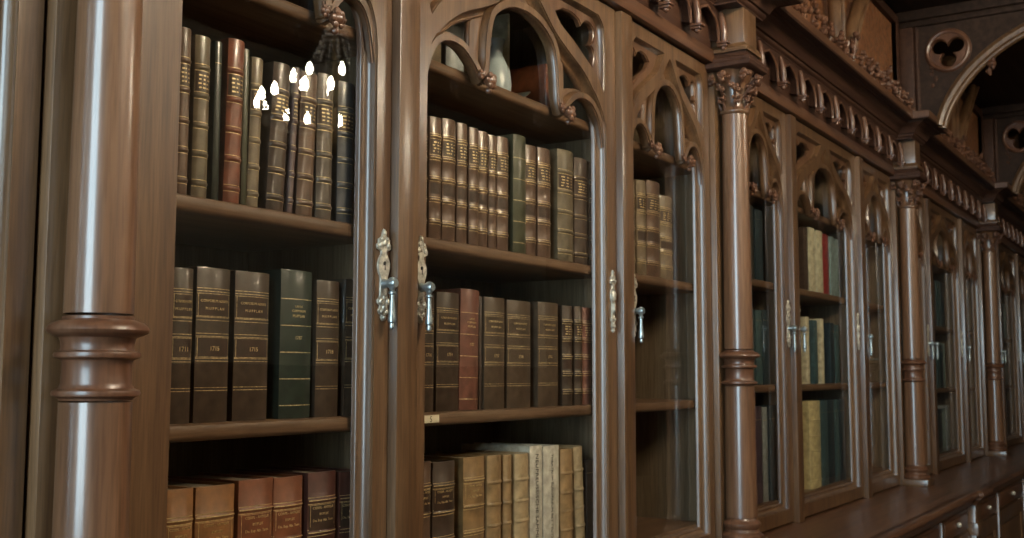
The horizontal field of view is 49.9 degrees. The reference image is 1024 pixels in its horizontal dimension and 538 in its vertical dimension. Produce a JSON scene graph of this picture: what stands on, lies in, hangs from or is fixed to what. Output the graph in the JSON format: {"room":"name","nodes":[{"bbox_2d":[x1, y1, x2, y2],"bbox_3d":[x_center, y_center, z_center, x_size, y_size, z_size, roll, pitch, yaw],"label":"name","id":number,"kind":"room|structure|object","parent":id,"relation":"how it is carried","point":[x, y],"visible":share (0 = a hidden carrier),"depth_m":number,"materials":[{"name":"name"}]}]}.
{"room":"library","nodes":[
{"label":"library","id":0,"kind":"room"},
{"bbox_2d":[883,0,1023,148],"bbox_3d":[2.291,-1.372,5.587,1.600,0.120,14.700,-3,-6,32],"label":"ceiling","id":1,"kind":"structure","parent":0,"point":[1005,86],"depth_m":6.71,"materials":[{"name":"brown wood"}]},
{"bbox_3d":[4.843,1.917,3.696,8.300,0.100,18.200,-3,-6,32],"label":"floor","id":2,"kind":"structure","parent":0,"visible":0},
{"bbox_2d":[0,0,44,537],"bbox_3d":[-1.004,-0.188,0.255,1.570,3.420,2.602,-3,-6,32],"label":"bookcase","id":3,"kind":"object","parent":2,"relation":"on","point":[21,21],"visible":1,"depth_m":1.47,"materials":[{"name":"brown wood"}]},
{"bbox_2d":[22,0,736,537],"bbox_3d":[0.275,0.004,2.253,1.570,3.420,2.602,-3,-6,32],"label":"bookcase","id":4,"kind":"object","parent":2,"relation":"on","point":[628,79],"visible":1,"depth_m":2.15,"materials":[{"name":"brown wood"}]},
{"bbox_2d":[166,485,193,537],"bbox_3d":[-0.603,0.492,1.785,0.194,0.277,0.055,-3,-6,32],"label":"book","id":5,"kind":"object","parent":4,"relation":"on","point":[180,518],"visible":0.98,"depth_m":1.74,"materials":[{"name":"leather"}]},
{"bbox_2d":[170,267,193,423],"bbox_3d":[-0.606,0.127,1.813,0.192,0.249,0.042,-3,-6,32],"label":"book","id":6,"kind":"object","parent":4,"relation":"on","point":[183,277],"visible":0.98,"depth_m":1.76,"materials":[{"name":"leather"}]},
{"bbox_2d":[177,27,190,194],"bbox_3d":[-0.609,-0.253,1.837,0.193,0.276,0.025,-3,-6,32],"label":"book","id":7,"kind":"object","parent":4,"relation":"on","point":[184,121],"visible":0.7,"depth_m":1.78,"materials":[{"name":"brown leather"}]},
{"bbox_2d":[187,34,210,197],"bbox_3d":[-0.589,-0.248,1.867,0.195,0.271,0.034,-3,-6,32],"label":"book","id":8,"kind":"object","parent":4,"relation":"on","point":[200,69],"visible":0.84,"depth_m":1.81,"materials":[{"name":"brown leather"}]},
{"bbox_2d":[168,478,234,537],"bbox_3d":[-0.563,0.499,1.847,0.194,0.276,0.085,-3,-6,32],"label":"book","id":9,"kind":"object","parent":4,"relation":"on","point":[213,502],"visible":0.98,"depth_m":1.80,"materials":[{"name":"leather"}]},
{"bbox_2d":[182,266,229,422],"bbox_3d":[-0.570,0.130,1.863,0.192,0.254,0.073,-3,-6,32],"label":"book","id":10,"kind":"object","parent":4,"relation":"on","point":[211,286],"visible":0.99,"depth_m":1.80,"materials":[{"name":"leather"}]},
{"bbox_2d":[206,41,221,199],"bbox_3d":[-0.575,-0.245,1.905,0.188,0.274,0.016,-3,-6,32],"label":"book","id":11,"kind":"object","parent":4,"relation":"on","point":[216,46],"visible":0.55,"depth_m":1.85,"materials":[{"name":"leather"}]},
{"bbox_2d":[168,472,272,537],"bbox_3d":[-0.513,0.504,1.919,0.194,0.280,0.081,-3,-6,32],"label":"book","id":12,"kind":"object","parent":4,"relation":"on","point":[253,495],"visible":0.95,"depth_m":1.88,"materials":[{"name":"orange leather"}]},
{"bbox_2d":[216,38,244,203],"bbox_3d":[-0.549,-0.249,1.929,0.196,0.284,0.038,-3,-7,32],"label":"book","id":13,"kind":"object","parent":4,"relation":"on","point":[232,76],"visible":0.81,"depth_m":1.87,"materials":[{"name":"red leather"}]},
{"bbox_2d":[239,48,249,204],"bbox_3d":[-0.539,-0.242,1.954,0.187,0.276,0.013,-3,-6,32],"label":"book","id":14,"kind":"object","parent":4,"relation":"on","point":[243,165],"visible":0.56,"depth_m":1.90,"materials":[{"name":"green leather"}]},
{"bbox_2d":[226,270,268,420],"bbox_3d":[-0.525,0.137,1.946,0.192,0.255,0.081,-3,-6,32],"label":"book","id":15,"kind":"object","parent":4,"relation":"on","point":[249,291],"visible":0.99,"depth_m":1.89,"materials":[{"name":"leather"}]},
{"bbox_2d":[246,57,262,206],"bbox_3d":[-0.525,-0.235,1.975,0.194,0.266,0.028,-3,-8,32],"label":"book","id":16,"kind":"object","parent":4,"relation":"on","point":[255,63],"visible":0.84,"depth_m":1.92,"materials":[{"name":"beige leather"}]},
{"bbox_2d":[228,470,302,537],"bbox_3d":[-0.473,0.512,1.992,0.194,0.277,0.074,-3,-6,32],"label":"book","id":17,"kind":"object","parent":4,"relation":"on","point":[287,503],"visible":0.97,"depth_m":1.95,"materials":[{"name":"orange leather"}]},
{"bbox_2d":[258,61,290,211],"bbox_3d":[-0.493,-0.233,2.025,0.197,0.272,0.056,-3,-6,32],"label":"book","id":18,"kind":"object","parent":4,"relation":"on","point":[276,75],"visible":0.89,"depth_m":1.97,"materials":[{"name":"leather"}]},
{"bbox_2d":[249,269,311,418],"bbox_3d":[-0.466,0.140,2.035,0.193,0.266,0.081,-3,-6,32],"label":"book","id":19,"kind":"object","parent":4,"relation":"on","point":[290,291],"visible":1,"depth_m":1.97,"materials":[{"name":"green leather"}]},
{"bbox_2d":[236,466,335,537],"bbox_3d":[-0.424,0.517,2.059,0.194,0.280,0.076,-3,-6,32],"label":"book","id":20,"kind":"object","parent":4,"relation":"on","point":[318,485],"visible":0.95,"depth_m":2.01,"materials":[{"name":"red leather"}]},
{"bbox_2d":[283,67,299,212],"bbox_3d":[-0.474,-0.231,2.054,0.191,0.273,0.027,-3,-6,32],"label":"book","id":21,"kind":"object","parent":4,"relation":"on","point":[294,97],"visible":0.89,"depth_m":2.00,"materials":[{"name":"leather"}]},
{"bbox_2d":[292,71,316,216],"bbox_3d":[-0.453,-0.227,2.083,0.197,0.269,0.044,-3,-8,32],"label":"book","id":22,"kind":"object","parent":4,"relation":"on","point":[306,126],"visible":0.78,"depth_m":2.03,"materials":[{"name":"brown leather"}]},
{"bbox_2d":[291,465,349,537],"bbox_3d":[-0.380,0.526,2.127,0.194,0.276,0.068,-3,-6,32],"label":"book","id":23,"kind":"object","parent":4,"relation":"on","point":[342,501],"visible":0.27,"depth_m":2.07,"materials":[{"name":"red leather"}]},
{"bbox_2d":[312,72,333,219],"bbox_3d":[-0.427,-0.226,2.121,0.197,0.277,0.044,-3,-6,32],"label":"book","id":24,"kind":"object","parent":4,"relation":"on","point":[322,182],"visible":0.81,"depth_m":2.06,"materials":[{"name":"leather"}]},
{"bbox_2d":[309,280,338,416],"bbox_3d":[-0.420,0.153,2.100,0.192,0.253,0.063,-3,-6,32],"label":"book","id":25,"kind":"object","parent":4,"relation":"on","point":[325,294],"visible":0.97,"depth_m":2.04,"materials":[{"name":"leather"}]},
{"bbox_2d":[327,279,352,415],"bbox_3d":[-0.377,0.155,2.169,0.192,0.261,0.064,-3,-6,32],"label":"book","id":26,"kind":"object","parent":4,"relation":"on","point":[345,285],"visible":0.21,"depth_m":2.10,"materials":[{"name":"leather"}]},
{"bbox_2d":[331,81,354,223],"bbox_3d":[-0.396,-0.220,2.177,0.197,0.276,0.048,-3,-6,32],"label":"book","id":27,"kind":"object","parent":4,"relation":"on","point":[342,187],"visible":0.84,"depth_m":2.12,"materials":[{"name":"leather"}]},
{"bbox_2d":[423,461,430,537],"bbox_3d":[-0.260,0.543,2.317,0.194,0.278,0.056,-3,-6,32],"label":"book","id":28,"kind":"object","parent":4,"relation":"on","point":[427,464],"visible":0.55,"depth_m":2.28,"materials":[{"name":"brown leather"}]},
{"bbox_2d":[424,293,433,411],"bbox_3d":[-0.255,0.179,2.358,0.192,0.250,0.052,-3,-6,32],"label":"book","id":29,"kind":"object","parent":4,"relation":"on","point":[429,336],"visible":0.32,"depth_m":2.31,"materials":[{"name":"leather"}]},
{"bbox_2d":[426,116,441,238],"bbox_3d":[-0.239,-0.191,2.420,0.196,0.265,0.043,-3,-6,32],"label":"book","id":30,"kind":"object","parent":4,"relation":"on","point":[433,225],"visible":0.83,"depth_m":2.36,"materials":[{"name":"brown leather"}]},
{"bbox_2d":[424,459,454,537],"bbox_3d":[-0.220,0.552,2.384,0.194,0.273,0.080,-3,-6,32],"label":"book","id":31,"kind":"object","parent":4,"relation":"on","point":[442,509],"visible":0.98,"depth_m":2.33,"materials":[{"name":"leather"}]},
{"bbox_2d":[432,291,458,411],"bbox_3d":[-0.214,0.182,2.419,0.192,0.255,0.083,-3,-6,32],"label":"book","id":32,"kind":"object","parent":4,"relation":"on","point":[446,304],"visible":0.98,"depth_m":2.36,"materials":[{"name":"leather"}]},
{"bbox_2d":[440,118,455,241],"bbox_3d":[-0.212,-0.190,2.465,0.196,0.271,0.050,-3,-6,32],"label":"book","id":33,"kind":"object","parent":4,"relation":"on","point":[448,126],"visible":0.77,"depth_m":2.41,"materials":[{"name":"brown leather"}]},
{"bbox_2d":[441,22,463,71],"bbox_3d":[-0.201,-0.531,2.649,0.164,0.215,0.074,-3,-6,32],"label":"book","id":34,"kind":"object","parent":4,"relation":"on","point":[449,57],"visible":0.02,"depth_m":2.59,"materials":[{"name":"grey leather"}]},
{"bbox_2d":[424,453,484,537],"bbox_3d":[-0.159,0.560,2.481,0.194,0.276,0.083,-3,-6,32],"label":"book","id":35,"kind":"object","parent":4,"relation":"on","point":[469,478],"visible":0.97,"depth_m":2.42,"materials":[{"name":"beige leather"}]},
{"bbox_2d":[433,288,478,409],"bbox_3d":[-0.170,0.183,2.490,0.193,0.266,0.073,-3,-8,32],"label":"book","id":36,"kind":"object","parent":4,"relation":"on","point":[468,298],"visible":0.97,"depth_m":2.43,"materials":[{"name":"leather"}]},
{"bbox_2d":[455,123,467,243],"bbox_3d":[-0.186,-0.186,2.504,0.196,0.271,0.039,-3,-6,32],"label":"book","id":37,"kind":"object","parent":4,"relation":"on","point":[461,143],"visible":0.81,"depth_m":2.45,"materials":[{"name":"brown leather"}]},
{"bbox_2d":[436,451,501,537],"bbox_3d":[-0.114,0.567,2.547,0.197,0.275,0.059,-3,-6,32],"label":"book","id":38,"kind":"object","parent":4,"relation":"on","point":[492,462],"visible":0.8,"depth_m":2.49,"materials":[{"name":"beige leather"}]},
{"bbox_2d":[466,127,478,245],"bbox_3d":[-0.161,-0.182,2.537,0.195,0.268,0.037,-3,-6,32],"label":"book","id":39,"kind":"object","parent":4,"relation":"on","point":[472,133],"visible":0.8,"depth_m":2.48,"materials":[{"name":"brown leather"}]},
{"bbox_2d":[446,451,511,537],"bbox_3d":[-0.085,0.572,2.593,0.195,0.273,0.035,-3,-6,32],"label":"book","id":40,"kind":"object","parent":4,"relation":"on","point":[506,521],"visible":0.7,"depth_m":2.54,"materials":[{"name":"beige leather"}]},
{"bbox_2d":[477,296,481,409],"bbox_3d":[-0.149,0.194,2.538,0.187,0.256,0.011,-3,-6,32],"label":"book","id":41,"kind":"object","parent":4,"relation":"on","point":[480,297],"visible":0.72,"depth_m":2.49,"materials":[{"name":"leather"}]},
{"bbox_2d":[478,131,487,246],"bbox_3d":[-0.141,-0.178,2.577,0.195,0.269,0.038,-3,-6,32],"label":"book","id":42,"kind":"object","parent":4,"relation":"on","point":[482,135],"visible":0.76,"depth_m":2.52,"materials":[{"name":"brown leather"}]},
{"bbox_2d":[464,13,509,72],"bbox_3d":[-0.075,-0.528,2.861,0.162,0.250,0.011,-3,-6,32],"label":"book","id":43,"kind":"object","parent":4,"relation":"on","point":[501,25],"visible":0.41,"depth_m":2.83,"materials":[{"name":"beige leather"}]},
{"bbox_2d":[487,135,496,248],"bbox_3d":[-0.120,-0.174,2.609,0.194,0.267,0.033,-3,-6,32],"label":"book","id":44,"kind":"object","parent":4,"relation":"on","point":[491,139],"visible":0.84,"depth_m":2.55,"materials":[{"name":"brown leather"}]},
{"bbox_2d":[481,297,503,408],"bbox_3d":[-0.116,0.198,2.577,0.192,0.255,0.085,-3,-6,32],"label":"book","id":45,"kind":"object","parent":4,"relation":"on","point":[492,395],"visible":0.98,"depth_m":2.52,"materials":[{"name":"leather"}]},
{"bbox_2d":[456,450,528,537],"bbox_3d":[-0.051,0.576,2.639,0.197,0.273,0.063,-3,-6,32],"label":"book","id":46,"kind":"object","parent":4,"relation":"on","point":[519,460],"visible":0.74,"depth_m":2.58,"materials":[{"name":"beige leather"}]},
{"bbox_2d":[489,37,511,90],"bbox_3d":[-0.043,-0.494,2.764,0.083,0.165,0.080,2,-6,-15],"label":"vase","id":47,"kind":"object","parent":4,"relation":"on","point":[498,66],"visible":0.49,"depth_m":2.74,"materials":[{"name":"white ceramic"}]},
{"bbox_2d":[461,442,541,537],"bbox_3d":[-0.025,0.576,2.702,0.204,0.287,0.059,-3,-6,32],"label":"book","id":48,"kind":"object","parent":4,"relation":"on","point":[534,451],"visible":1,"depth_m":2.65,"materials":[{"name":"beige paper"}]},
{"bbox_2d":[496,136,508,250],"bbox_3d":[-0.096,-0.172,2.645,0.196,0.270,0.049,-3,-6,32],"label":"book","id":49,"kind":"object","parent":4,"relation":"on","point":[502,157],"visible":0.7,"depth_m":2.59,"materials":[{"name":"brown leather"}]},
{"bbox_2d":[499,134,525,253],"bbox_3d":[-0.057,-0.175,2.701,0.192,0.287,0.058,-3,-6,32],"label":"book","id":50,"kind":"object","parent":4,"relation":"on","point":[516,143],"visible":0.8,"depth_m":2.64,"materials":[{"name":"green leather"}]},
{"bbox_2d":[504,300,529,407],"bbox_3d":[-0.059,0.207,2.671,0.192,0.254,0.106,-3,-6,32],"label":"book","id":51,"kind":"object","parent":4,"relation":"on","point":[516,313],"visible":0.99,"depth_m":2.61,"materials":[{"name":"leather"}]},
{"bbox_2d":[491,442,558,537],"bbox_3d":[0.014,0.583,2.762,0.204,0.283,0.076,-3,-6,32],"label":"book","id":52,"kind":"object","parent":4,"relation":"on","point":[550,453],"visible":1,"depth_m":2.71,"materials":[{"name":"beige paper"}]},
{"bbox_2d":[510,64,549,106],"bbox_3d":[0.043,-0.469,3.058,0.164,0.170,0.064,-3,-6,32],"label":"book","id":53,"kind":"object","parent":4,"relation":"on","point":[534,79],"visible":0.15,"depth_m":3.02,"materials":[{"name":"orange leather"}]},
{"bbox_2d":[526,145,535,255],"bbox_3d":[-0.029,-0.163,2.752,0.196,0.273,0.051,-3,-6,32],"label":"book","id":54,"kind":"object","parent":4,"relation":"on","point":[530,150],"visible":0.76,"depth_m":2.69,"materials":[{"name":"brown leather"}]},
{"bbox_2d":[535,147,550,257],"bbox_3d":[0.007,-0.160,2.802,0.196,0.276,0.063,-3,-6,32],"label":"book","id":55,"kind":"object","parent":4,"relation":"on","point":[543,205],"visible":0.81,"depth_m":2.74,"materials":[{"name":"brown leather"}]},
{"bbox_2d":[530,302,557,406],"bbox_3d":[0.015,0.216,2.779,0.192,0.257,0.099,-3,-6,32],"label":"book","id":56,"kind":"object","parent":4,"relation":"on","point":[543,315],"visible":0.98,"depth_m":2.71,"materials":[{"name":"leather"}]},
{"bbox_2d":[524,443,584,537],"bbox_3d":[0.100,0.599,2.883,0.197,0.274,0.063,-3,-6,32],"label":"book","id":57,"kind":"object","parent":4,"relation":"on","point":[578,506],"visible":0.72,"depth_m":2.82,"materials":[{"name":"beige leather"}]},
{"bbox_2d":[548,148,573,261],"bbox_3d":[0.065,-0.158,2.889,0.197,0.289,0.083,-3,-6,32],"label":"book","id":58,"kind":"object","parent":4,"relation":"on","point":[561,160],"visible":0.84,"depth_m":2.82,"materials":[{"name":"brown leather"}]},
{"bbox_2d":[558,306,572,405],"bbox_3d":[0.068,0.226,2.864,0.196,0.254,0.051,-3,-6,32],"label":"book","id":59,"kind":"object","parent":4,"relation":"on","point":[565,373],"visible":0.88,"depth_m":2.80,"materials":[{"name":"leather"}]},
{"bbox_2d":[559,448,573,537],"bbox_3d":[0.064,0.595,2.821,0.197,0.271,0.062,-3,-6,32],"label":"book","id":60,"kind":"object","parent":4,"relation":"on","point":[566,528],"visible":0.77,"depth_m":2.76,"materials":[{"name":"beige leather"}]},
{"bbox_2d":[572,306,582,404],"bbox_3d":[0.098,0.230,2.909,0.196,0.255,0.039,-3,-6,32],"label":"book","id":61,"kind":"object","parent":4,"relation":"on","point":[577,322],"visible":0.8,"depth_m":2.85,"materials":[{"name":"leather"}]},
{"bbox_2d":[573,157,587,264],"bbox_3d":[0.110,-0.148,2.959,0.197,0.282,0.073,-3,-6,32],"label":"book","id":62,"kind":"object","parent":4,"relation":"on","point":[580,220],"visible":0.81,"depth_m":2.90,"materials":[{"name":"leather"}]},
{"bbox_2d":[582,308,591,404],"bbox_3d":[0.124,0.234,2.949,0.196,0.254,0.048,-3,-6,32],"label":"book","id":63,"kind":"object","parent":4,"relation":"on","point":[586,312],"visible":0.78,"depth_m":2.89,"materials":[{"name":"leather"}]},
{"bbox_2d":[582,459,592,537],"bbox_3d":[0.134,0.625,2.944,0.189,0.234,0.056,-3,-6,32],"label":"book","id":64,"kind":"object","parent":4,"relation":"on","point":[587,463],"visible":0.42,"depth_m":2.88,"materials":[{"name":"leather"}]},
{"bbox_2d":[587,161,591,265],"bbox_3d":[0.147,-0.143,3.014,0.197,0.283,0.048,-3,-6,32],"label":"book","id":65,"kind":"object","parent":4,"relation":"on","point":[588,162],"visible":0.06,"depth_m":2.95,"materials":[{"name":"brown leather"}]},
{"bbox_2d":[633,179,646,274],"bbox_3d":[0.305,-0.116,3.261,0.196,0.277,0.062,-3,-6,32],"label":"book","id":66,"kind":"object","parent":4,"relation":"on","point":[639,185],"visible":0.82,"depth_m":3.20,"materials":[{"name":"beige leather"}]},
{"bbox_2d":[643,180,660,277],"bbox_3d":[0.349,-0.114,3.331,0.196,0.286,0.093,-3,-6,32],"label":"book","id":67,"kind":"object","parent":4,"relation":"on","point":[653,231],"visible":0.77,"depth_m":3.26,"materials":[{"name":"brown leather"}]},
{"bbox_2d":[660,195,672,279],"bbox_3d":[0.399,-0.090,3.417,0.196,0.255,0.094,-3,-6,32],"label":"book","id":68,"kind":"object","parent":4,"relation":"on","point":[666,254],"visible":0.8,"depth_m":3.35,"materials":[{"name":"beige leather"}]},
{"bbox_2d":[690,0,704,32],"bbox_3d":[0.565,-0.782,3.355,0.038,0.127,0.034,-3,-6,32],"label":"pendant","id":69,"kind":"object","parent":4,"relation":"attached to","point":[696,25],"depth_m":3.35,"materials":[{"name":"brown wood"}]},
{"bbox_2d":[716,12,730,49],"bbox_3d":[0.680,-0.764,3.534,0.038,0.127,0.034,-3,-6,32],"label":"pendant","id":70,"kind":"object","parent":4,"relation":"attached to","point":[722,42],"depth_m":3.53,"materials":[{"name":"brown wood"}]},
{"bbox_2d":[705,0,983,537],"bbox_3d":[1.554,0.197,4.251,1.570,3.420,2.602,-3,-6,32],"label":"bookcase","id":71,"kind":"object","parent":2,"relation":"on","point":[809,116],"visible":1,"depth_m":4.21,"materials":[{"name":"brown wood"}]},
{"bbox_2d":[753,310,762,384],"bbox_3d":[0.821,0.290,4.051,0.194,0.270,0.069,-3,-6,32],"label":"book","id":72,"kind":"object","parent":71,"relation":"on","point":[757,314],"visible":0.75,"depth_m":3.99,"materials":[{"name":"teal leather"}]},
{"bbox_2d":[753,209,763,280],"bbox_3d":[0.834,-0.083,4.109,0.194,0.262,0.079,-3,-6,32],"label":"book","id":73,"kind":"object","parent":71,"relation":"on","point":[757,214],"visible":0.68,"depth_m":4.04,"materials":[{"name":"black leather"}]},
{"bbox_2d":[755,406,762,503],"bbox_3d":[0.808,0.671,3.998,0.194,0.345,0.071,-3,-6,32],"label":"book","id":74,"kind":"object","parent":71,"relation":"on","point":[758,414],"visible":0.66,"depth_m":3.94,"materials":[{"name":"grey leather"}]},
{"bbox_2d":[757,40,768,69],"bbox_3d":[0.870,-0.736,3.831,0.038,0.127,0.034,-3,-6,32],"label":"pendant","id":75,"kind":"object","parent":71,"relation":"attached to","point":[760,48],"depth_m":3.83,"materials":[{"name":"brown wood"}]},
{"bbox_2d":[761,407,768,501],"bbox_3d":[0.846,0.680,4.060,0.194,0.340,0.052,-3,-6,32],"label":"book","id":76,"kind":"object","parent":71,"relation":"on","point":[763,409],"visible":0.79,"depth_m":4.00,"materials":[{"name":"grey leather"}]},
{"bbox_2d":[760,310,769,384],"bbox_3d":[0.863,0.294,4.119,0.194,0.275,0.069,-3,-6,32],"label":"book","id":77,"kind":"object","parent":71,"relation":"on","point":[765,313],"visible":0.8,"depth_m":4.06,"materials":[{"name":"blue leather"}]},
{"bbox_2d":[755,405,776,500],"bbox_3d":[0.886,0.682,4.114,0.194,0.345,0.070,-3,-6,32],"label":"book","id":78,"kind":"object","parent":71,"relation":"on","point":[771,425],"visible":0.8,"depth_m":4.05,"materials":[{"name":"blue leather"}]},
{"bbox_2d":[777,56,789,89],"bbox_3d":[0.991,-0.717,4.021,0.038,0.127,0.034,-3,-6,32],"label":"pendant","id":79,"kind":"object","parent":71,"relation":"attached to","point":[782,83],"depth_m":4.01,"materials":[{"name":"brown wood"}]},
{"bbox_2d":[797,70,808,102],"bbox_3d":[1.113,-0.699,4.212,0.038,0.127,0.034,-3,-6,32],"label":"pendant","id":80,"kind":"object","parent":71,"relation":"attached to","point":[802,96],"depth_m":4.20,"materials":[{"name":"brown wood"}]},
{"bbox_2d":[798,227,808,289],"bbox_3d":[1.133,-0.037,4.582,0.194,0.262,0.054,-3,-6,32],"label":"book","id":81,"kind":"object","parent":71,"relation":"on","point":[802,231],"visible":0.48,"depth_m":4.52,"materials":[{"name":"leather"}]},
{"bbox_2d":[800,317,809,383],"bbox_3d":[1.128,0.336,4.535,0.194,0.272,0.043,-3,-6,32],"label":"book","id":82,"kind":"object","parent":71,"relation":"on","point":[805,356],"visible":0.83,"depth_m":4.47,"materials":[{"name":"beige leather"}]},
{"bbox_2d":[806,227,815,291],"bbox_3d":[1.176,-0.034,4.644,0.194,0.268,0.074,-3,-6,32],"label":"book","id":83,"kind":"object","parent":71,"relation":"on","point":[810,231],"visible":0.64,"depth_m":4.58,"materials":[{"name":"beige leather"}]},
{"bbox_2d":[802,400,821,488],"bbox_3d":[1.164,0.720,4.542,0.202,0.352,0.151,-3,-6,32],"label":"book","id":84,"kind":"object","parent":71,"relation":"on","point":[810,409],"visible":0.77,"depth_m":4.45,"materials":[{"name":"yellow leather"}]},
{"bbox_2d":[809,320,817,383],"bbox_3d":[1.183,0.348,4.616,0.194,0.262,0.053,-3,-6,32],"label":"book","id":85,"kind":"object","parent":71,"relation":"on","point":[813,348],"visible":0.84,"depth_m":4.55,"materials":[{"name":"teal leather"}]},
{"bbox_2d":[809,319,824,382],"bbox_3d":[1.235,0.351,4.699,0.194,0.272,0.043,-3,-6,32],"label":"book","id":86,"kind":"object","parent":71,"relation":"on","point":[820,327],"visible":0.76,"depth_m":4.64,"materials":[{"name":"beige leather"}]},
{"bbox_2d":[814,230,823,292],"bbox_3d":[1.229,-0.025,4.721,0.194,0.265,0.084,-3,-6,32],"label":"book","id":87,"kind":"object","parent":71,"relation":"on","point":[817,234],"visible":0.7,"depth_m":4.65,"materials":[{"name":"beige leather"}]},
{"bbox_2d":[802,399,839,481],"bbox_3d":[1.333,0.748,4.824,0.194,0.350,0.066,-3,-6,32],"label":"book","id":88,"kind":"object","parent":71,"relation":"on","point":[836,409],"visible":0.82,"depth_m":4.76,"materials":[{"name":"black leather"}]},
{"bbox_2d":[815,83,826,114],"bbox_3d":[1.235,-0.681,4.402,0.038,0.127,0.034,-3,-6,32],"label":"pendant","id":89,"kind":"object","parent":71,"relation":"attached to","point":[819,99],"depth_m":4.39,"materials":[{"name":"brown wood"}]},
{"bbox_2d":[820,400,828,485],"bbox_3d":[1.233,0.733,4.662,0.194,0.350,0.097,-3,-6,32],"label":"book","id":90,"kind":"object","parent":71,"relation":"on","point":[823,403],"visible":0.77,"depth_m":4.60,"materials":[{"name":"teal leather"}]},
{"bbox_2d":[822,233,828,293],"bbox_3d":[1.279,-0.015,4.808,0.194,0.262,0.087,-3,-6,32],"label":"book","id":91,"kind":"object","parent":71,"relation":"on","point":[824,236],"visible":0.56,"depth_m":4.75,"materials":[{"name":"leather"}]},
{"bbox_2d":[823,323,834,382],"bbox_3d":[1.312,0.369,4.822,0.194,0.260,0.064,-3,-6,32],"label":"book","id":92,"kind":"object","parent":71,"relation":"on","point":[829,350],"visible":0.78,"depth_m":4.75,"materials":[{"name":"blue leather"}]},
{"bbox_2d":[827,400,835,483],"bbox_3d":[1.287,0.741,4.749,0.194,0.350,0.093,-3,-6,32],"label":"book","id":93,"kind":"object","parent":71,"relation":"on","point":[830,403],"visible":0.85,"depth_m":4.69,"materials":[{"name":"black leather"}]},
{"bbox_2d":[828,236,834,295],"bbox_3d":[1.329,-0.007,4.882,0.194,0.260,0.060,-3,-6,32],"label":"book","id":94,"kind":"object","parent":71,"relation":"on","point":[830,239],"visible":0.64,"depth_m":4.82,"materials":[{"name":"leather"}]},
{"bbox_2d":[834,239,838,295],"bbox_3d":[1.366,0.000,4.944,0.194,0.258,0.069,-3,-6,32],"label":"book","id":95,"kind":"object","parent":71,"relation":"on","point":[836,262],"visible":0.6,"depth_m":4.88,"materials":[{"name":"leather"}]},
{"bbox_2d":[834,325,839,382],"bbox_3d":[1.351,0.377,4.880,0.194,0.255,0.064,-3,-6,32],"label":"book","id":96,"kind":"object","parent":71,"relation":"on","point":[836,327],"visible":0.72,"depth_m":4.82,"materials":[{"name":"teal leather"}]},
{"bbox_2d":[832,95,842,124],"bbox_3d":[1.357,-0.662,4.592,0.038,0.127,0.034,-3,-6,32],"label":"pendant","id":97,"kind":"object","parent":71,"relation":"attached to","point":[836,119],"depth_m":4.58,"materials":[{"name":"brown wood"}]},
{"bbox_2d":[830,399,845,479],"bbox_3d":[1.379,0.755,4.894,0.194,0.350,0.083,-3,-6,32],"label":"book","id":98,"kind":"object","parent":71,"relation":"on","point":[842,444],"visible":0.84,"depth_m":4.83,"materials":[{"name":"blue leather"}]},
{"bbox_2d":[837,239,843,297],"bbox_3d":[1.406,0.004,5.011,0.194,0.262,0.064,-3,-6,32],"label":"book","id":99,"kind":"object","parent":71,"relation":"on","point":[840,248],"visible":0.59,"depth_m":4.95,"materials":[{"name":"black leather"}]},
{"bbox_2d":[847,106,857,134],"bbox_3d":[1.478,-0.644,4.782,0.038,0.127,0.034,-3,-6,32],"label":"pendant","id":100,"kind":"object","parent":71,"relation":"attached to","point":[851,129],"depth_m":4.77,"materials":[{"name":"brown wood"}]},
{"bbox_2d":[861,117,870,143],"bbox_3d":[1.600,-0.626,4.973,0.038,0.127,0.034,-3,-6,32],"label":"pendant","id":101,"kind":"object","parent":71,"relation":"attached to","point":[865,138],"depth_m":4.96,"materials":[{"name":"brown wood"}]},
{"bbox_2d":[874,126,883,152],"bbox_3d":[1.722,-0.607,5.163,0.038,0.127,0.034,-3,-6,32],"label":"pendant","id":102,"kind":"object","parent":71,"relation":"attached to","point":[877,135],"depth_m":5.15,"materials":[{"name":"brown wood"}]},
{"bbox_2d":[886,135,895,160],"bbox_3d":[1.844,-0.589,5.353,0.038,0.127,0.034,-3,-6,32],"label":"pendant","id":103,"kind":"object","parent":71,"relation":"attached to","point":[889,144],"depth_m":5.34,"materials":[{"name":"brown wood"}]},
{"bbox_2d":[897,143,905,167],"bbox_3d":[1.958,-0.572,5.532,0.038,0.127,0.034,-3,-6,32],"label":"pendant","id":104,"kind":"object","parent":71,"relation":"attached to","point":[900,155],"depth_m":5.52,"materials":[{"name":"brown wood"}]},
{"bbox_2d":[889,0,1023,537],"bbox_3d":[2.833,0.390,6.249,1.570,3.420,2.602,-3,-6,32],"label":"bookcase","id":105,"kind":"object","parent":2,"relation":"on","point":[938,196],"visible":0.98,"depth_m":6.00,"materials":[{"name":"brown wood"}]},
{"bbox_2d":[935,280,940,326],"bbox_3d":[2.510,0.217,6.723,0.194,0.278,0.118,-3,-6,32],"label":"book","id":106,"kind":"object","parent":105,"relation":"on","point":[937,283],"visible":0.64,"depth_m":6.65,"materials":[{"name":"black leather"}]},
{"bbox_2d":[937,405,950,450],"bbox_3d":[2.596,0.976,6.783,0.194,0.272,0.098,-3,-6,32],"label":"book","id":107,"kind":"object","parent":105,"relation":"on","point":[947,407],"visible":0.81,"depth_m":6.71,"materials":[{"name":"grey leather"}]},
{"bbox_2d":[976,103,1023,456],"bbox_3d":[4.111,0.582,8.247,1.570,3.420,2.602,-3,-6,32],"label":"bookcase","id":108,"kind":"object","parent":2,"relation":"on","point":[1000,240],"visible":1,"depth_m":7.57,"materials":[{"name":"brown wood"}]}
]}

